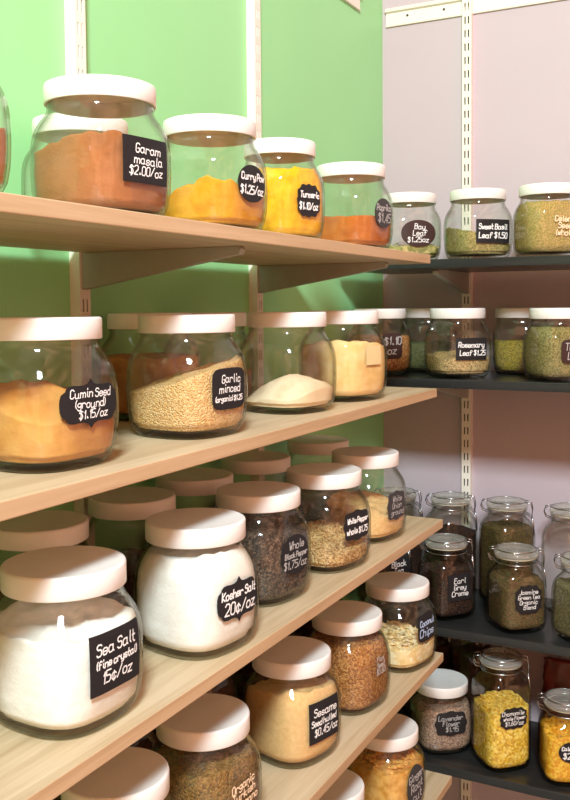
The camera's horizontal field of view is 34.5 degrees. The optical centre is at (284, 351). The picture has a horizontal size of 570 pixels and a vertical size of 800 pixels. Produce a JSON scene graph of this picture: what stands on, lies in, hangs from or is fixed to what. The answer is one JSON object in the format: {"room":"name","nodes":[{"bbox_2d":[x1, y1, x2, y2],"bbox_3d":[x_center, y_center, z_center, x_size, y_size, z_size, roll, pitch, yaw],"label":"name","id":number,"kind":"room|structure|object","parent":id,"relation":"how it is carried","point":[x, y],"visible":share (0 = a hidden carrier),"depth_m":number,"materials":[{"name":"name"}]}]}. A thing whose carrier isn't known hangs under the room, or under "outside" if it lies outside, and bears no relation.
{"room":"spice shop","nodes":[
{"label":"spice shop","id":0,"kind":"room"},
{"bbox_2d":[0,0,383,600],"bbox_3d":[-1.008,-0.426,0.173,0.120,3.750,5.520,1,3,27],"label":"wall","id":1,"kind":"structure","parent":0,"point":[322,60],"depth_m":1.70,"materials":[{"name":"green paint"}]},
{"bbox_2d":[64,0,94,545],"bbox_3d":[-0.305,0.247,1.395,0.019,2.176,0.024,1,3,27],"label":"upright","id":2,"kind":"object","parent":1,"relation":"attached to","point":[75,24],"visible":0.26,"depth_m":1.37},
{"bbox_2d":[81,246,244,289],"bbox_3d":[-0.178,-0.118,1.309,0.275,0.055,0.014,1,3,27],"label":"shelf bracket","id":3,"kind":"object","parent":2,"relation":"attached to","point":[99,269],"visible":1,"depth_m":1.32,"materials":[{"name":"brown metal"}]},
{"bbox_2d":[0,192,429,265],"bbox_3d":[-0.244,-0.145,1.128,0.316,0.018,1.691,1,3,27],"label":"shelf board","id":4,"kind":"object","parent":2,"relation":"attached to","point":[29,222],"visible":0.79,"depth_m":1.11,"materials":[{"name":"brown wood"}]},
{"bbox_2d":[0,86,10,191],"bbox_3d":[-0.333,-0.216,0.835,0.139,0.153,0.139,1,3,27],"label":"spice jar","id":5,"kind":"object","parent":4,"relation":"on","point":[0,86],"visible":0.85,"depth_m":0.86,"materials":[{"name":"clear glass"}]},
{"bbox_2d":[0,128,5,184],"bbox_3d":[-0.333,-0.179,0.836,0.132,0.058,0.132,1,3,27],"label":"ground spice","id":6,"kind":"object","parent":5,"relation":"in","point":[2,130],"visible":1,"depth_m":0.85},
{"bbox_2d":[21,113,127,194],"bbox_3d":[-0.277,-0.236,1.249,0.140,0.153,0.140,0,3,18],"label":"spice jar","id":7,"kind":"object","parent":4,"relation":"on","point":[55,126],"visible":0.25,"depth_m":1.20,"materials":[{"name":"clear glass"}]},
{"bbox_2d":[30,74,170,214],"bbox_3d":[-0.212,-0.228,1.060,0.140,0.154,0.139,1,3,34],"label":"spice jar","id":8,"kind":"object","parent":4,"relation":"on","point":[102,96],"visible":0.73,"depth_m":1.02,"materials":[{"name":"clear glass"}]},
{"bbox_2d":[34,130,166,213],"bbox_3d":[-0.212,-0.203,1.061,0.132,0.082,0.132,1,3,33],"label":"ground spice","id":9,"kind":"object","parent":8,"relation":"in","point":[86,167],"visible":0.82,"depth_m":1.00,"materials":[{"name":"food"}]},
{"bbox_2d":[163,113,267,229],"bbox_3d":[-0.103,-0.239,1.266,0.140,0.154,0.139,1,3,31],"label":"spice jar","id":10,"kind":"object","parent":4,"relation":"on","point":[203,129],"visible":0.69,"depth_m":1.23,"materials":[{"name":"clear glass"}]},
{"bbox_2d":[157,175,263,227],"bbox_3d":[-0.103,-0.203,1.268,0.130,0.061,0.131,1,3,31],"label":"ground spice","id":11,"kind":"object","parent":10,"relation":"in","point":[210,199],"visible":0.7,"depth_m":1.21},
{"bbox_2d":[236,137,324,237],"bbox_3d":[-0.008,-0.251,1.453,0.125,0.158,0.124,2,4,43],"label":"spice jar","id":12,"kind":"object","parent":4,"relation":"on","point":[273,150],"visible":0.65,"depth_m":1.41,"materials":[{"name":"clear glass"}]},
{"bbox_2d":[256,166,321,236],"bbox_3d":[-0.008,-0.240,1.454,0.117,0.114,0.117,2,4,43],"label":"ground spice","id":13,"kind":"object","parent":12,"relation":"in","point":[283,215],"visible":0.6,"depth_m":1.40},
{"bbox_2d":[316,161,392,247],"bbox_3d":[0.123,-0.264,1.703,0.140,0.158,0.139,2,3,36],"label":"spice jar","id":14,"kind":"object","parent":4,"relation":"on","point":[349,172],"visible":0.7,"depth_m":1.66,"materials":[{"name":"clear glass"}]},
{"bbox_2d":[315,215,390,246],"bbox_3d":[0.123,-0.227,1.705,0.132,0.061,0.132,2,3,35],"label":"ground spice","id":15,"kind":"object","parent":14,"relation":"in","point":[360,229],"visible":0.77,"depth_m":1.64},
{"bbox_2d":[0,387,436,521],"bbox_3d":[-0.233,0.120,1.159,0.316,0.018,1.731,1,3,27],"label":"shelf board","id":16,"kind":"object","parent":2,"relation":"attached to","point":[134,458],"visible":0.44,"depth_m":1.08,"materials":[{"name":"brown wood"}]},
{"bbox_2d":[0,316,118,473],"bbox_3d":[-0.259,0.041,0.984,0.140,0.158,0.139,1,3,31],"label":"spice jar","id":17,"kind":"object","parent":16,"relation":"on","point":[90,403],"visible":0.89,"depth_m":0.93,"materials":[{"name":"clear glass"}]},
{"bbox_2d":[0,379,113,462],"bbox_3d":[-0.260,0.070,0.985,0.132,0.079,0.132,1,3,31],"label":"ground spice","id":18,"kind":"object","parent":17,"relation":"in","point":[33,429],"visible":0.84,"depth_m":0.93,"materials":[{"name":"food"}]},
{"bbox_2d":[97,312,200,420],"bbox_3d":[-0.205,0.020,1.399,0.139,0.159,0.139,1,3,23],"label":"spice jar","id":19,"kind":"object","parent":16,"relation":"on","point":[114,320],"visible":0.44,"depth_m":1.35,"materials":[{"name":"clear glass"}]},
{"bbox_2d":[101,352,197,413],"bbox_3d":[-0.205,0.045,1.400,0.131,0.086,0.131,1,3,22],"label":"ground spice","id":20,"kind":"object","parent":19,"relation":"in","point":[145,368],"visible":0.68,"depth_m":1.34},
{"bbox_2d":[126,314,247,439],"bbox_3d":[-0.129,0.029,1.213,0.140,0.158,0.139,1,3,34],"label":"spice jar","id":21,"kind":"object","parent":16,"relation":"on","point":[228,384],"visible":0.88,"depth_m":1.16,"materials":[{"name":"clear glass"}]},
{"bbox_2d":[130,355,243,431],"bbox_3d":[-0.129,0.051,1.214,0.131,0.092,0.131,1,3,33],"label":"minced garlic","id":22,"kind":"object","parent":21,"relation":"in","point":[181,401],"visible":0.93,"depth_m":1.16,"materials":[{"name":"food"}]},
{"bbox_2d":[164,312,254,404],"bbox_3d":[-0.129,0.012,1.563,0.139,0.158,0.139,1,3,23],"label":"spice jar","id":23,"kind":"object","parent":16,"relation":"on","point":[240,317],"visible":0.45,"depth_m":1.53,"materials":[{"name":"clear glass"}]},
{"bbox_2d":[238,312,336,414],"bbox_3d":[0.003,0.015,1.475,0.139,0.158,0.139,2,4,39],"label":"spice jar","id":24,"kind":"object","parent":16,"relation":"on","point":[254,319],"visible":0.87,"depth_m":1.42,"materials":[{"name":"clear glass"}]},
{"bbox_2d":[244,374,332,407],"bbox_3d":[0.005,0.060,1.478,0.129,0.047,0.129,2,4,39],"label":"ground spice","id":25,"kind":"object","parent":24,"relation":"in","point":[290,390],"visible":0.99,"depth_m":1.43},
{"bbox_2d":[299,310,386,401],"bbox_3d":[0.105,0.005,1.654,0.140,0.159,0.139,2,4,43],"label":"spice jar","id":26,"kind":"object","parent":16,"relation":"on","point":[373,353],"visible":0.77,"depth_m":1.60,"materials":[{"name":"clear glass"}]},
{"bbox_2d":[301,340,384,395],"bbox_3d":[0.105,0.025,1.655,0.132,0.098,0.132,2,4,43],"label":"ground spice","id":27,"kind":"object","parent":26,"relation":"in","point":[354,377],"visible":0.82,"depth_m":1.59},
{"bbox_2d":[0,515,442,799],"bbox_3d":[-0.222,0.394,1.189,0.316,0.018,1.770,1,3,27],"label":"shelf board","id":28,"kind":"object","parent":2,"relation":"attached to","point":[31,768],"visible":0.44,"depth_m":1.08,"materials":[{"name":"brown wood"}]},
{"bbox_2d":[0,510,88,551],"bbox_3d":[-0.323,0.303,1.209,0.141,0.164,0.141,1,3,27],"label":"spice jar","id":29,"kind":"object","parent":28,"relation":"on","point":[41,529],"visible":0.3,"depth_m":1.17,"materials":[{"name":"clear glass"}]},
{"bbox_2d":[0,546,142,739],"bbox_3d":[-0.239,0.311,0.999,0.147,0.168,0.146,1,3,30],"label":"spice jar","id":30,"kind":"object","parent":28,"relation":"on","point":[59,574],"visible":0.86,"depth_m":0.96,"materials":[{"name":"clear glass"}]},
{"bbox_2d":[0,596,137,729],"bbox_3d":[-0.239,0.329,1.001,0.137,0.108,0.137,1,3,30],"label":"salt","id":31,"kind":"object","parent":30,"relation":"in","point":[45,659],"visible":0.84,"depth_m":0.95,"materials":[{"name":"food"}]},
{"bbox_2d":[78,487,175,616],"bbox_3d":[-0.227,0.294,1.371,0.141,0.164,0.141,1,3,27],"label":"spice jar","id":32,"kind":"object","parent":28,"relation":"on","point":[122,503],"visible":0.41,"depth_m":1.33,"materials":[{"name":"clear glass"}]},
{"bbox_2d":[101,548,147,608],"bbox_3d":[-0.227,0.337,1.373,0.133,0.056,0.133,1,3,27],"label":"ground spice","id":33,"kind":"object","parent":32,"relation":"in","point":[132,556],"visible":0.15,"depth_m":1.31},
{"bbox_2d":[147,468,232,548],"bbox_3d":[-0.150,0.286,1.536,0.141,0.164,0.141,1,3,27],"label":"spice jar","id":34,"kind":"object","parent":28,"relation":"on","point":[188,481],"visible":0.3,"depth_m":1.49,"materials":[{"name":"clear glass"}]},
{"bbox_2d":[133,507,258,660],"bbox_3d":[-0.116,0.301,1.208,0.145,0.166,0.143,2,3,35],"label":"spice jar","id":35,"kind":"object","parent":28,"relation":"on","point":[183,528],"visible":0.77,"depth_m":1.17,"materials":[{"name":"clear glass"}]},
{"bbox_2d":[137,541,254,651],"bbox_3d":[-0.117,0.310,1.209,0.136,0.124,0.136,2,3,35],"label":"salt","id":36,"kind":"object","parent":35,"relation":"in","point":[178,590],"visible":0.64,"depth_m":1.15,"materials":[{"name":"food"}]},
{"bbox_2d":[214,451,296,520],"bbox_3d":[-0.053,0.276,1.720,0.141,0.164,0.141,1,3,27],"label":"spice jar","id":37,"kind":"object","parent":28,"relation":"on","point":[248,462],"visible":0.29,"depth_m":1.67,"materials":[{"name":"clear glass"}]},
{"bbox_2d":[216,481,310,606],"bbox_3d":[-0.040,0.291,1.409,0.142,0.164,0.141,2,4,37],"label":"spice jar","id":38,"kind":"object","parent":28,"relation":"on","point":[247,496],"visible":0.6,"depth_m":1.37,"materials":[{"name":"clear glass"}]},
{"bbox_2d":[240,513,307,599],"bbox_3d":[-0.040,0.306,1.410,0.133,0.112,0.133,2,4,37],"label":"peppercorns","id":39,"kind":"object","parent":38,"relation":"in","point":[266,536],"visible":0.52,"depth_m":1.35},
{"bbox_2d":[282,435,348,521],"bbox_3d":[0.070,0.265,1.930,0.141,0.164,0.141,-1,3,-17],"label":"spice jar","id":40,"kind":"object","parent":28,"relation":"on","point":[307,444],"visible":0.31,"depth_m":1.88,"materials":[{"name":"clear glass"}]},
{"bbox_2d":[296,489,345,517],"bbox_3d":[0.070,0.314,1.933,0.133,0.043,0.133,-1,3,-17],"label":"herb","id":41,"kind":"object","parent":40,"relation":"in","point":[313,503],"visible":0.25,"depth_m":1.87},
{"bbox_2d":[277,463,370,573],"bbox_3d":[0.068,0.282,1.576,0.142,0.164,0.141,2,4,40],"label":"spice jar","id":42,"kind":"object","parent":28,"relation":"on","point":[310,476],"visible":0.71,"depth_m":1.53,"materials":[{"name":"clear glass"}]},
{"bbox_2d":[300,519,366,566],"bbox_3d":[0.068,0.328,1.579,0.132,0.048,0.132,2,4,40],"label":"peppercorns","id":43,"kind":"object","parent":42,"relation":"in","point":[328,546],"visible":0.56,"depth_m":1.55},
{"bbox_2d":[324,446,406,543],"bbox_3d":[0.155,0.272,1.765,0.142,0.164,0.141,2,4,38],"label":"spice jar","id":44,"kind":"object","parent":28,"relation":"on","point":[363,457],"visible":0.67,"depth_m":1.72,"materials":[{"name":"clear glass"}]},
{"bbox_2d":[326,489,403,537],"bbox_3d":[0.155,0.308,1.767,0.132,0.069,0.132,2,4,38],"label":"ground spice","id":45,"kind":"object","parent":44,"relation":"in","point":[341,503],"visible":0.77,"depth_m":1.74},
{"bbox_2d":[246,651,442,799],"bbox_3d":[-0.219,0.676,1.205,0.316,0.018,1.774,1,3,27],"label":"shelf board","id":46,"kind":"object","parent":2,"relation":"attached to","point":[312,782],"visible":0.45,"depth_m":1.51,"materials":[{"name":"brown wood"}]},
{"bbox_2d":[61,747,172,799],"bbox_3d":[-0.204,0.589,1.110,0.141,0.167,0.141,1,3,27],"label":"spice jar","id":47,"kind":"object","parent":46,"relation":"on","point":[136,773],"visible":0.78,"depth_m":1.09,"materials":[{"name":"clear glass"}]},
{"bbox_2d":[152,693,261,799],"bbox_3d":[-0.112,0.580,1.269,0.142,0.167,0.141,2,3,36],"label":"spice jar","id":48,"kind":"object","parent":46,"relation":"on","point":[213,721],"visible":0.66,"depth_m":1.23,"materials":[{"name":"clear glass"}]},
{"bbox_2d":[156,737,258,799],"bbox_3d":[-0.112,0.597,1.270,0.133,0.110,0.133,2,3,35],"label":"herb","id":49,"kind":"object","parent":48,"relation":"in","point":[208,775],"visible":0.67,"depth_m":1.23,"materials":[{"name":"food"}]},
{"bbox_2d":[242,636,340,768],"bbox_3d":[0.012,0.568,1.498,0.142,0.167,0.141,2,4,42],"label":"spice jar","id":50,"kind":"object","parent":46,"relation":"on","point":[292,657],"visible":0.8,"depth_m":1.45,"materials":[{"name":"clear glass"}]},
{"bbox_2d":[245,677,337,762],"bbox_3d":[0.011,0.583,1.499,0.132,0.113,0.132,2,4,42],"label":"sesame seeds","id":51,"kind":"object","parent":50,"relation":"in","point":[279,709],"visible":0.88,"depth_m":1.44,"materials":[{"name":"food"}]},
{"bbox_2d":[309,600,390,715],"bbox_3d":[0.115,0.558,1.684,0.142,0.167,0.141,2,4,37],"label":"spice jar","id":52,"kind":"object","parent":46,"relation":"on","point":[343,618],"visible":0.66,"depth_m":1.65,"materials":[{"name":"clear glass"}]},
{"bbox_2d":[311,630,387,709],"bbox_3d":[0.114,0.572,1.685,0.133,0.117,0.133,2,4,37],"label":"seeds","id":53,"kind":"object","parent":52,"relation":"in","point":[354,663],"visible":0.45,"depth_m":1.62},
{"bbox_2d":[365,572,436,672],"bbox_3d":[0.230,0.548,1.871,0.142,0.167,0.141,2,4,41],"label":"spice jar","id":54,"kind":"object","parent":46,"relation":"on","point":[384,586],"visible":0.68,"depth_m":1.83,"materials":[{"name":"clear glass"}]},
{"bbox_2d":[378,620,433,667],"bbox_3d":[0.230,0.589,1.873,0.133,0.061,0.133,2,4,41],"label":"chips","id":55,"kind":"object","parent":54,"relation":"in","point":[405,649],"visible":0.67,"depth_m":1.83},
{"bbox_3d":[-0.157,0.569,1.509,0.141,0.167,0.141,1,3,27],"label":"spice jar","id":56,"kind":"object","parent":46,"relation":"on","visible":0},
{"bbox_2d":[153,676,234,749],"bbox_3d":[-0.157,0.587,1.510,0.133,0.106,0.133,1,3,27],"label":"ground spice","id":57,"kind":"object","parent":56,"relation":"in","point":[226,687],"visible":0.04,"depth_m":1.49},
{"bbox_3d":[-0.258,0.579,1.314,0.141,0.167,0.141,1,3,27],"label":"spice jar","id":58,"kind":"object","parent":46,"relation":"on","visible":0},
{"bbox_2d":[53,730,156,799],"bbox_3d":[-0.258,0.598,1.315,0.132,0.106,0.132,1,3,27],"label":"ground spice","id":59,"kind":"object","parent":58,"relation":"in","point":[147,741],"visible":0.06,"depth_m":1.30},
{"bbox_3d":[-0.055,0.558,1.704,0.141,0.167,0.141,1,3,27],"label":"spice jar","id":60,"kind":"object","parent":46,"relation":"on","visible":0},
{"bbox_2d":[231,634,291,701],"bbox_3d":[-0.055,0.577,1.705,0.133,0.106,0.133,1,3,27],"label":"ground spice","id":61,"kind":"object","parent":60,"relation":"in","point":[241,676],"visible":0.09,"depth_m":1.64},
{"bbox_2d":[347,768,451,799],"bbox_3d":[-0.203,0.966,1.246,0.316,0.018,1.834,1,3,27],"label":"shelf board","id":62,"kind":"object","parent":2,"relation":"attached to","point":[437,784],"visible":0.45,"depth_m":1.95,"materials":[{"name":"brown wood"}]},
{"bbox_2d":[319,769,363,799],"bbox_3d":[0.078,0.853,1.642,0.141,0.166,0.141,1,3,27],"label":"spice jar","id":63,"kind":"object","parent":62,"relation":"on","point":[349,786],"visible":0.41,"depth_m":1.62,"materials":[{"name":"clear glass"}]},
{"bbox_2d":[348,713,425,799],"bbox_3d":[0.207,0.841,1.867,0.142,0.166,0.141,2,4,39],"label":"spice jar","id":64,"kind":"object","parent":62,"relation":"on","point":[400,733],"visible":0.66,"depth_m":1.82,"materials":[{"name":"clear glass"}]},
{"bbox_2d":[349,748,423,799],"bbox_3d":[0.206,0.861,1.868,0.133,0.103,0.133,2,4,39],"label":"chunks","id":65,"kind":"object","parent":64,"relation":"in","point":[384,775],"visible":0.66,"depth_m":1.82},
{"bbox_2d":[246,0,264,480],"bbox_3d":[-0.056,0.222,1.872,0.019,2.176,0.024,1,3,27],"label":"upright","id":66,"kind":"object","parent":1,"relation":"attached to","point":[253,22],"visible":0.3,"depth_m":1.83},
{"bbox_2d":[258,262,387,292],"bbox_3d":[0.070,-0.144,1.787,0.275,0.055,0.014,1,3,27],"label":"shelf bracket","id":67,"kind":"object","parent":66,"relation":"attached to","point":[273,277],"visible":1,"depth_m":1.80,"materials":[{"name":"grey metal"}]},
{"bbox_2d":[382,0,569,799],"bbox_3d":[1.712,-0.527,1.798,3.200,3.750,0.120,1,3,27],"label":"wall","id":68,"kind":"structure","parent":0,"point":[521,55],"depth_m":2.37,"materials":[{"name":"paint"}]},
{"bbox_2d":[461,0,472,799],"bbox_3d":[0.477,0.186,2.401,0.024,2.186,0.019,1,3,27],"label":"upright","id":69,"kind":"object","parent":68,"relation":"attached to","point":[467,15],"visible":0.48,"depth_m":2.37,"materials":[{"name":"metal"}]},
{"bbox_2d":[433,269,468,293],"bbox_3d":[0.411,-0.172,2.263,0.014,0.055,0.255,1,3,27],"label":"shelf bracket","id":70,"kind":"object","parent":69,"relation":"attached to","point":[459,281],"visible":1,"depth_m":2.27,"materials":[{"name":"grey metal"}]},
{"bbox_2d":[359,588,569,656],"bbox_3d":[0.956,0.644,1.977,1.670,0.020,0.327,1,3,27],"label":"shelf board","id":71,"kind":"object","parent":69,"relation":"attached to","point":[476,627],"visible":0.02,"depth_m":2.10,"materials":[{"name":"black laminate"}]},
{"bbox_2d":[356,551,411,611],"bbox_3d":[0.245,0.533,2.268,0.114,0.185,0.115,-2,3,-32],"label":"jar","id":72,"kind":"object","parent":71,"relation":"on","point":[402,564],"visible":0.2,"depth_m":2.23,"materials":[{"name":"clear glass"}]},
{"bbox_2d":[358,567,405,606],"bbox_3d":[0.245,0.559,2.270,0.106,0.110,0.106,-2,3,-32],"label":"tea","id":73,"kind":"object","parent":72,"relation":"in","point":[362,594],"visible":0.15,"depth_m":2.23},
{"bbox_2d":[374,487,422,516],"bbox_3d":[0.296,0.490,2.420,0.114,0.256,0.114,-2,3,-24],"label":"jar","id":74,"kind":"object","parent":71,"relation":"on","point":[413,490],"visible":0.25,"depth_m":2.41,"materials":[{"name":"clear glass"}]},
{"bbox_2d":[405,544,421,574],"bbox_3d":[0.297,0.555,2.423,0.106,0.102,0.106,-2,3,-24],"label":"tea","id":75,"kind":"object","parent":74,"relation":"in","point":[416,551],"visible":0.12,"depth_m":2.38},
{"bbox_2d":[418,533,474,620],"bbox_3d":[0.387,0.535,2.198,0.119,0.185,0.119,-2,3,-22],"label":"jar","id":76,"kind":"object","parent":71,"relation":"on","point":[459,585],"visible":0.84,"depth_m":2.15,"materials":[{"name":"clear glass"}]},
{"bbox_2d":[420,560,472,616],"bbox_3d":[0.387,0.561,2.200,0.106,0.111,0.106,-2,3,-22],"label":"tea","id":77,"kind":"object","parent":76,"relation":"in","point":[436,572],"visible":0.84,"depth_m":2.16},
{"bbox_2d":[425,491,477,594],"bbox_3d":[0.425,0.492,2.353,0.114,0.256,0.114,-2,3,-24],"label":"jar","id":78,"kind":"object","parent":71,"relation":"on","point":[468,495],"visible":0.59,"depth_m":2.33,"materials":[{"name":"clear glass"}]},
{"bbox_2d":[426,523,475,590],"bbox_3d":[0.425,0.530,2.355,0.106,0.157,0.106,-2,3,-24],"label":"tea","id":79,"kind":"object","parent":78,"relation":"in","point":[467,532],"visible":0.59,"depth_m":2.31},
{"bbox_2d":[480,496,534,601],"bbox_3d":[0.553,0.494,2.287,0.114,0.256,0.114,-2,3,-24],"label":"jar","id":80,"kind":"object","parent":71,"relation":"on","point":[494,502],"visible":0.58,"depth_m":2.27,"materials":[{"name":"clear glass"}]},
{"bbox_2d":[481,518,532,597],"bbox_3d":[0.553,0.518,2.288,0.106,0.186,0.106,-2,3,-24],"label":"tea","id":81,"kind":"object","parent":80,"relation":"in","point":[493,533],"visible":0.67,"depth_m":2.25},
{"bbox_2d":[486,542,546,633],"bbox_3d":[0.531,0.539,2.104,0.125,0.185,0.115,-1,3,-14],"label":"jar","id":82,"kind":"object","parent":71,"relation":"on","point":[528,599],"visible":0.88,"depth_m":2.06,"materials":[{"name":"clear glass"}]},
{"bbox_2d":[488,567,544,629],"bbox_3d":[0.530,0.564,2.106,0.106,0.112,0.106,-1,3,-14],"label":"tea","id":83,"kind":"object","parent":82,"relation":"in","point":[503,583],"visible":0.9,"depth_m":2.07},
{"bbox_2d":[553,577,569,637],"bbox_3d":[0.661,0.565,2.031,0.106,0.115,0.106,-2,3,-22],"label":"tea","id":84,"kind":"object","parent":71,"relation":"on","point":[561,602],"visible":1,"depth_m":2.02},
{"bbox_2d":[365,255,569,273],"bbox_3d":[0.949,-0.198,1.936,1.670,0.020,0.327,1,3,27],"label":"shelf board","id":85,"kind":"object","parent":69,"relation":"attached to","point":[553,262],"visible":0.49,"depth_m":2.05,"materials":[{"name":"black laminate"}]},
{"bbox_2d":[382,192,440,258],"bbox_3d":[0.298,-0.296,2.200,0.139,0.161,0.140,-1,3,-10],"label":"spice jar","id":86,"kind":"object","parent":85,"relation":"on","point":[418,233],"visible":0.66,"depth_m":2.14,"materials":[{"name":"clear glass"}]},
{"bbox_2d":[383,243,438,257],"bbox_3d":[0.298,-0.245,2.203,0.131,0.036,0.132,-1,3,-10],"label":"bay leaves","id":87,"kind":"object","parent":86,"relation":"in","point":[432,250],"visible":0.54,"depth_m":2.14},
{"bbox_2d":[443,188,512,256],"bbox_3d":[0.446,-0.292,2.119,0.139,0.158,0.140,-1,3,-18],"label":"spice jar","id":88,"kind":"object","parent":85,"relation":"on","point":[487,230],"visible":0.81,"depth_m":2.06,"materials":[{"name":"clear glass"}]},
{"bbox_2d":[445,227,509,255],"bbox_3d":[0.445,-0.256,2.121,0.131,0.065,0.132,-1,3,-18],"label":"herb","id":89,"kind":"object","parent":88,"relation":"in","point":[459,242],"visible":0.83,"depth_m":2.07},
{"bbox_2d":[512,182,569,254],"bbox_3d":[0.586,-0.289,2.042,0.139,0.159,0.140,-1,3,-12],"label":"spice jar","id":90,"kind":"object","parent":85,"relation":"on","point":[548,190],"visible":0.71,"depth_m":1.99,"materials":[{"name":"clear glass"}]},
{"bbox_2d":[514,200,569,253],"bbox_3d":[0.586,-0.277,2.043,0.132,0.113,0.132,-1,3,-12],"label":"herb","id":91,"kind":"object","parent":90,"relation":"in","point":[535,225],"visible":0.99,"depth_m":1.98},
{"bbox_2d":[383,368,569,392],"bbox_3d":[0.951,0.074,1.949,1.670,0.020,0.327,1,3,27],"label":"shelf board","id":92,"kind":"object","parent":69,"relation":"attached to","point":[492,381],"visible":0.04,"depth_m":2.07,"materials":[{"name":"black laminate"}]},
{"bbox_2d":[349,308,411,375],"bbox_3d":[0.233,-0.026,2.250,0.139,0.161,0.140,-1,3,-18],"label":"spice jar","id":93,"kind":"object","parent":92,"relation":"on","point":[393,341],"visible":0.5,"depth_m":2.19,"materials":[{"name":"clear glass"}]},
{"bbox_2d":[351,334,409,370],"bbox_3d":[0.233,0.000,2.252,0.132,0.088,0.132,-1,3,-18],"label":"ground spice","id":94,"kind":"object","parent":93,"relation":"in","point":[400,364],"visible":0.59,"depth_m":2.20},
{"bbox_2d":[399,308,455,372],"bbox_3d":[0.365,-0.031,2.346,0.140,0.161,0.140,0,3,18],"label":"spice jar","id":95,"kind":"object","parent":92,"relation":"on","point":[410,312],"visible":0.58,"depth_m":2.30,"materials":[{"name":"clear glass"}]},
{"bbox_2d":[408,340,453,367],"bbox_3d":[0.365,0.004,2.347,0.131,0.066,0.131,0,3,18],"label":"herb","id":96,"kind":"object","parent":95,"relation":"in","point":[417,348],"visible":0.51,"depth_m":2.29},
{"bbox_2d":[424,308,491,378],"bbox_3d":[0.405,-0.022,2.149,0.139,0.161,0.140,-1,3,-16],"label":"spice jar","id":97,"kind":"object","parent":92,"relation":"on","point":[466,348],"visible":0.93,"depth_m":2.09,"materials":[{"name":"clear glass"}]},
{"bbox_2d":[426,350,489,373],"bbox_3d":[0.405,0.021,2.151,0.131,0.052,0.131,-1,3,-16],"label":"herb","id":98,"kind":"object","parent":97,"relation":"in","point":[444,362],"visible":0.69,"depth_m":2.10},
{"bbox_2d":[492,308,548,374],"bbox_3d":[0.579,-0.028,2.241,0.140,0.160,0.140,0,3,18],"label":"spice jar","id":99,"kind":"object","parent":92,"relation":"on","point":[499,312],"visible":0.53,"depth_m":2.21,"materials":[{"name":"clear glass"}]},
{"bbox_2d":[494,339,525,369],"bbox_3d":[0.579,0.005,2.243,0.131,0.073,0.131,0,3,18],"label":"herb","id":100,"kind":"object","parent":99,"relation":"in","point":[507,353],"visible":0.62,"depth_m":2.19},
{"bbox_2d":[522,308,569,381],"bbox_3d":[0.607,-0.018,2.030,0.139,0.160,0.140,-1,3,-14],"label":"spice jar","id":101,"kind":"object","parent":92,"relation":"on","point":[534,313],"visible":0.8,"depth_m":1.97,"materials":[{"name":"clear glass"}]},
{"bbox_2d":[524,325,569,376],"bbox_3d":[0.607,-0.004,2.031,0.131,0.110,0.131,-1,3,-14],"label":"herb","id":102,"kind":"object","parent":101,"relation":"in","point":[543,344],"visible":0.99,"depth_m":1.98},
{"bbox_2d":[397,706,569,799],"bbox_3d":[0.958,0.967,1.992,1.670,0.020,0.327,1,3,27],"label":"shelf board","id":103,"kind":"object","parent":69,"relation":"attached to","point":[466,765],"visible":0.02,"depth_m":2.10,"materials":[{"name":"black laminate"}]},
{"bbox_2d":[410,668,472,754],"bbox_3d":[0.379,0.870,2.224,0.139,0.161,0.140,-1,3,-10],"label":"spice jar","id":104,"kind":"object","parent":103,"relation":"on","point":[442,683],"visible":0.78,"depth_m":2.17,"materials":[{"name":"clear glass"}]},
{"bbox_2d":[412,693,470,750],"bbox_3d":[0.379,0.887,2.225,0.131,0.105,0.131,-1,3,-10],"label":"buds","id":105,"kind":"object","parent":104,"relation":"in","point":[425,710],"visible":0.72,"depth_m":2.17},
{"bbox_2d":[450,641,504,730],"bbox_3d":[0.492,0.816,2.335,0.114,0.256,0.115,-2,3,-32],"label":"jar","id":106,"kind":"object","parent":103,"relation":"on","point":[471,641],"visible":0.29,"depth_m":2.32,"materials":[{"name":"clear glass"}]},
{"bbox_2d":[452,642,503,726],"bbox_3d":[0.492,0.845,2.337,0.106,0.177,0.106,-2,3,-32],"label":"herb","id":107,"kind":"object","parent":106,"relation":"in","point":[480,682],"visible":0.59,"depth_m":2.29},
{"bbox_2d":[471,647,530,772],"bbox_3d":[0.502,0.826,2.130,0.123,0.256,0.115,-1,3,-16],"label":"jar","id":108,"kind":"object","parent":103,"relation":"on","point":[513,718],"visible":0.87,"depth_m":2.08,"materials":[{"name":"clear glass"}]},
{"bbox_2d":[474,690,528,768],"bbox_3d":[0.502,0.872,2.132,0.106,0.143,0.106,-1,3,-16],"label":"chamomile petals","id":109,"kind":"object","parent":108,"relation":"in","point":[498,747],"visible":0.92,"depth_m":2.09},
{"bbox_2d":[536,688,569,786],"bbox_3d":[0.633,0.864,2.063,0.132,0.185,0.115,0,3,4],"label":"jar","id":110,"kind":"object","parent":103,"relation":"on","point":[564,751],"visible":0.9,"depth_m":2.03,"materials":[{"name":"clear glass"}]},
{"bbox_2d":[540,716,569,781],"bbox_3d":[0.632,0.890,2.065,0.106,0.110,0.106,0,3,4],"label":"calendula petals","id":111,"kind":"object","parent":110,"relation":"in","point":[554,732],"visible":0.94,"depth_m":2.03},
{"bbox_2d":[542,656,569,719],"bbox_3d":[0.694,0.848,2.237,0.130,0.200,0.089,1,3,27],"label":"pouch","id":112,"kind":"object","parent":103,"relation":"on","point":[556,673],"visible":0.65,"depth_m":2.23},
{"bbox_2d":[385,0,561,27],"bbox_3d":[1.018,-0.880,2.065,1.688,0.047,0.013,1,3,27],"label":"hanging rail","id":113,"kind":"object","parent":68,"relation":"attached to","point":[438,9],"visible":1,"depth_m":2.39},
{"bbox_3d":[0.367,0.814,2.400,0.114,0.256,0.115,-2,3,-32],"label":"jar","id":114,"kind":"object","parent":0,"visible":0},
{"bbox_2d":[403,635,449,710],"bbox_3d":[0.367,0.842,2.402,0.106,0.178,0.106,-2,3,-32],"label":"herb","id":115,"kind":"object","parent":114,"relation":"in","point":[442,646],"visible":0.19,"depth_m":2.37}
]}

